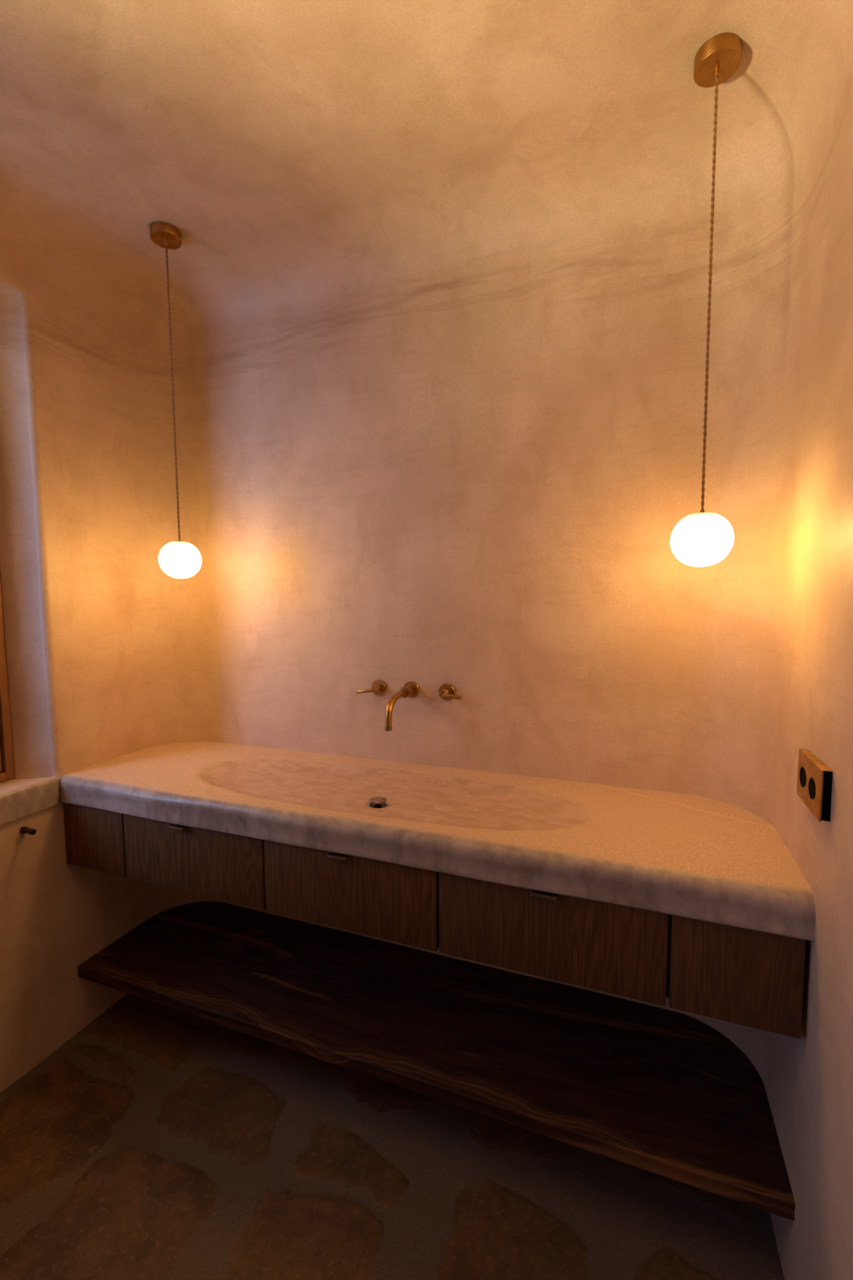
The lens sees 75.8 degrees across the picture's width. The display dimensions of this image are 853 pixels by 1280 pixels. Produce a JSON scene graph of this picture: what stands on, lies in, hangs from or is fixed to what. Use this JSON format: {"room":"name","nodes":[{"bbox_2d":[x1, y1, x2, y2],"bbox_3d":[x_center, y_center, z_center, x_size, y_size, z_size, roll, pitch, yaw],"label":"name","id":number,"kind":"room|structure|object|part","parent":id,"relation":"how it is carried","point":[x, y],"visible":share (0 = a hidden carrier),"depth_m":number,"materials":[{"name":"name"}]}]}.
{"room":"bathroom","nodes":[
{"label":"bathroom","id":0,"kind":"room"},
{"bbox_2d":[0,265,145,1093],"bbox_3d":[-1.752,0.225,0.587,0.306,2.385,3.100,1,5,21],"label":"wall","id":1,"kind":"structure","parent":0,"point":[63,559],"depth_m":1.72,"materials":[{"name":"paint"}]},
{"bbox_2d":[0,569,15,782],"bbox_3d":[-1.464,-0.253,1.273,0.065,1.436,0.830,1,5,21],"label":"window","id":2,"kind":"structure","parent":1,"relation":"in","point":[6,753],"depth_m":1.68,"materials":[{"name":"brown wood"}]},
{"bbox_3d":[-1.464,-0.255,1.273,0.050,1.376,0.766,1,5,21],"label":"sash","id":3,"kind":"part","parent":2,"relation":"part of","materials":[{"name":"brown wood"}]},
{"bbox_2d":[19,826,35,835],"bbox_3d":[-1.184,0.565,1.626,0.054,0.020,0.019,1,5,21],"label":"peg","id":4,"kind":"object","parent":1,"relation":"attached to","point":[23,829],"visible":1,"depth_m":1.62,"materials":[{"name":"brown metal"}]},
{"bbox_2d":[0,776,59,825],"bbox_3d":[-1.438,0.514,1.243,0.183,0.087,1.100,1,5,21],"label":"stone sill","id":5,"kind":"structure","parent":1,"relation":"attached to","point":[19,797],"depth_m":1.65,"materials":[{"name":"stone"}]},
{"bbox_2d":[0,993,784,1279],"bbox_3d":[-0.625,1.411,0.375,2.056,0.009,3.320,1,5,21],"label":"floor","id":6,"kind":"structure","parent":0,"point":[157,1141],"depth_m":1.34,"materials":[{"name":"brown stone"}]},
{"bbox_2d":[0,0,852,340],"bbox_3d":[-0.646,-1.033,0.164,2.027,0.175,3.303,1,5,21],"label":"ceiling","id":7,"kind":"structure","parent":0,"point":[306,157],"depth_m":1.31,"materials":[{"name":"paint"}]},
{"bbox_2d":[149,221,201,578],"bbox_3d":[-0.787,-0.720,1.704,0.126,1.053,0.126,-1,5,-4],"label":"globe pendant","id":8,"kind":"object","parent":7,"relation":"hanging from","point":[179,559],"visible":1,"depth_m":1.69,"materials":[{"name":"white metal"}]},
{"bbox_3d":[-0.787,-0.756,1.701,0.007,0.889,0.007,1,5,21],"label":"cord","id":9,"kind":"part","parent":8,"relation":"part of","materials":[{"name":"fabric"}]},
{"bbox_3d":[-0.783,-0.252,1.743,0.126,0.112,0.126,1,5,21],"label":"glass globe","id":10,"kind":"part","parent":8,"relation":"part of","materials":[{"name":"white glass"}]},
{"bbox_2d":[670,32,742,566],"bbox_3d":[0.603,-0.687,1.171,0.126,1.053,0.126,2,5,24],"label":"globe pendant","id":11,"kind":"object","parent":7,"relation":"hanging from","point":[701,539],"visible":1,"depth_m":1.16,"materials":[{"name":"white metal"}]},
{"bbox_3d":[0.607,-0.218,1.210,0.126,0.112,0.126,1,5,21],"label":"glass globe","id":12,"kind":"part","parent":11,"relation":"part of","materials":[{"name":"white glass"}]},
{"bbox_3d":[0.603,-0.723,1.168,0.007,0.889,0.007,1,5,21],"label":"cord","id":13,"kind":"part","parent":11,"relation":"part of","materials":[{"name":"fabric"}]},
{"bbox_2d":[113,149,813,1088],"bbox_3d":[-0.083,0.119,1.713,2.025,2.385,0.205,1,5,21],"label":"wall","id":14,"kind":"structure","parent":0,"point":[481,487],"depth_m":1.67,"materials":[{"name":"paint"}]},
{"bbox_2d":[356,680,386,695],"bbox_3d":[-0.184,0.162,1.837,0.089,0.054,0.059,1,5,21],"label":"valve","id":15,"kind":"object","parent":14,"relation":"attached to","point":[378,687],"visible":1,"depth_m":1.83,"materials":[{"name":"gold metal"}]},
{"bbox_3d":[-0.197,0.169,1.819,0.076,0.020,0.015,1,5,21],"label":"lever","id":16,"kind":"part","parent":15,"relation":"part of","materials":[{"name":"gold metal"}]},
{"bbox_3d":[-0.169,0.163,1.827,0.024,0.024,0.037,1,5,21],"label":"valve stem","id":17,"kind":"part","parent":15,"relation":"part of","materials":[{"name":"gold metal"}]},
{"bbox_2d":[384,680,418,731],"bbox_3d":[-0.083,0.204,1.726,0.055,0.122,0.201,1,5,21],"label":"spout","id":18,"kind":"object","parent":14,"relation":"attached to","point":[411,689],"visible":1,"depth_m":1.69,"materials":[{"name":"gold metal"}]},
{"bbox_2d":[62,803,805,1039],"bbox_3d":[-0.138,0.621,1.606,2.005,0.203,0.497,1,5,21],"label":"vanity cabinet","id":19,"kind":"object","parent":14,"relation":"attached to","point":[747,977],"visible":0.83,"depth_m":1.26,"materials":[{"name":"brown wood"}]},
{"bbox_3d":[-1.034,0.619,1.715,0.253,0.202,0.020,1,5,21],"label":"fixed panel","id":20,"kind":"part","parent":19,"relation":"part of","materials":[{"name":"brown wood"}]},
{"bbox_3d":[-0.710,0.534,1.563,0.054,0.009,0.022,1,5,21],"label":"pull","id":21,"kind":"part","parent":19,"relation":"part of","materials":[{"name":"metal"}]},
{"bbox_3d":[-0.674,0.628,1.578,0.504,0.202,0.020,1,5,21],"label":"drawer","id":22,"kind":"part","parent":19,"relation":"part of","materials":[{"name":"brown wood"}]},
{"bbox_3d":[-0.223,0.545,1.377,0.054,0.009,0.022,1,5,21],"label":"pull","id":23,"kind":"part","parent":19,"relation":"part of","materials":[{"name":"metal"}]},
{"bbox_3d":[-0.203,0.639,1.398,0.491,0.202,0.020,1,5,21],"label":"drawer","id":24,"kind":"part","parent":19,"relation":"part of","materials":[{"name":"brown wood"}]},
{"bbox_2d":[57,741,816,941],"bbox_3d":[-0.135,0.474,1.601,2.024,0.087,0.504,1,5,21],"label":"countertop","id":25,"kind":"structure","parent":19,"relation":"on","point":[677,854],"depth_m":1.39,"materials":[{"name":"stone"}]},
{"bbox_2d":[368,795,386,808],"bbox_3d":[-0.135,0.450,1.524,0.049,0.019,0.049,1,5,21],"label":"drain","id":26,"kind":"object","parent":25,"relation":"in","point":[378,802],"visible":1,"depth_m":1.52,"materials":[{"name":"metal"}]},
{"bbox_3d":[0.257,0.557,1.194,0.054,0.009,0.022,1,5,21],"label":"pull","id":27,"kind":"part","parent":19,"relation":"part of","materials":[{"name":"metal"}]},
{"bbox_3d":[0.265,0.650,1.220,0.496,0.202,0.020,1,5,21],"label":"drawer","id":28,"kind":"part","parent":19,"relation":"part of","materials":[{"name":"brown wood"}]},
{"bbox_3d":[0.610,0.658,1.088,0.230,0.202,0.020,1,5,21],"label":"fixed panel","id":29,"kind":"part","parent":19,"relation":"part of","materials":[{"name":"brown wood"}]},
{"bbox_2d":[76,901,795,1220],"bbox_3d":[-0.125,1.099,1.667,2.024,0.040,0.474,1,5,21],"label":"wooden shelf","id":30,"kind":"object","parent":14,"relation":"attached to","point":[661,1091],"visible":1,"depth_m":1.51,"materials":[{"name":"brown wood"}]},
{"bbox_2d":[438,683,462,700],"bbox_3d":[0.075,0.168,1.738,0.089,0.054,0.059,1,5,21],"label":"valve","id":31,"kind":"object","parent":14,"relation":"attached to","point":[446,691],"visible":1,"depth_m":1.75,"materials":[{"name":"gold metal"}]},
{"bbox_3d":[0.057,0.168,1.741,0.024,0.024,0.037,1,5,21],"label":"valve stem","id":32,"kind":"part","parent":31,"relation":"part of","materials":[{"name":"gold metal"}]},
{"bbox_3d":[0.073,0.175,1.716,0.076,0.020,0.015,1,5,21],"label":"lever","id":33,"kind":"part","parent":31,"relation":"part of","materials":[{"name":"gold metal"}]},
{"bbox_2d":[765,45,852,1279],"bbox_3d":[0.269,0.273,-0.184,0.014,2.385,3.100,1,5,21],"label":"wall","id":34,"kind":"structure","parent":0,"point":[809,1086],"depth_m":1.00,"materials":[{"name":"paint"}]},
{"bbox_2d":[796,748,833,822],"bbox_3d":[0.716,0.264,1.010,0.024,0.092,0.143,1,5,21],"label":"socket plate","id":35,"kind":"object","parent":34,"relation":"attached to","point":[815,778],"visible":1,"depth_m":0.98,"materials":[{"name":"gold metal"}]}
]}

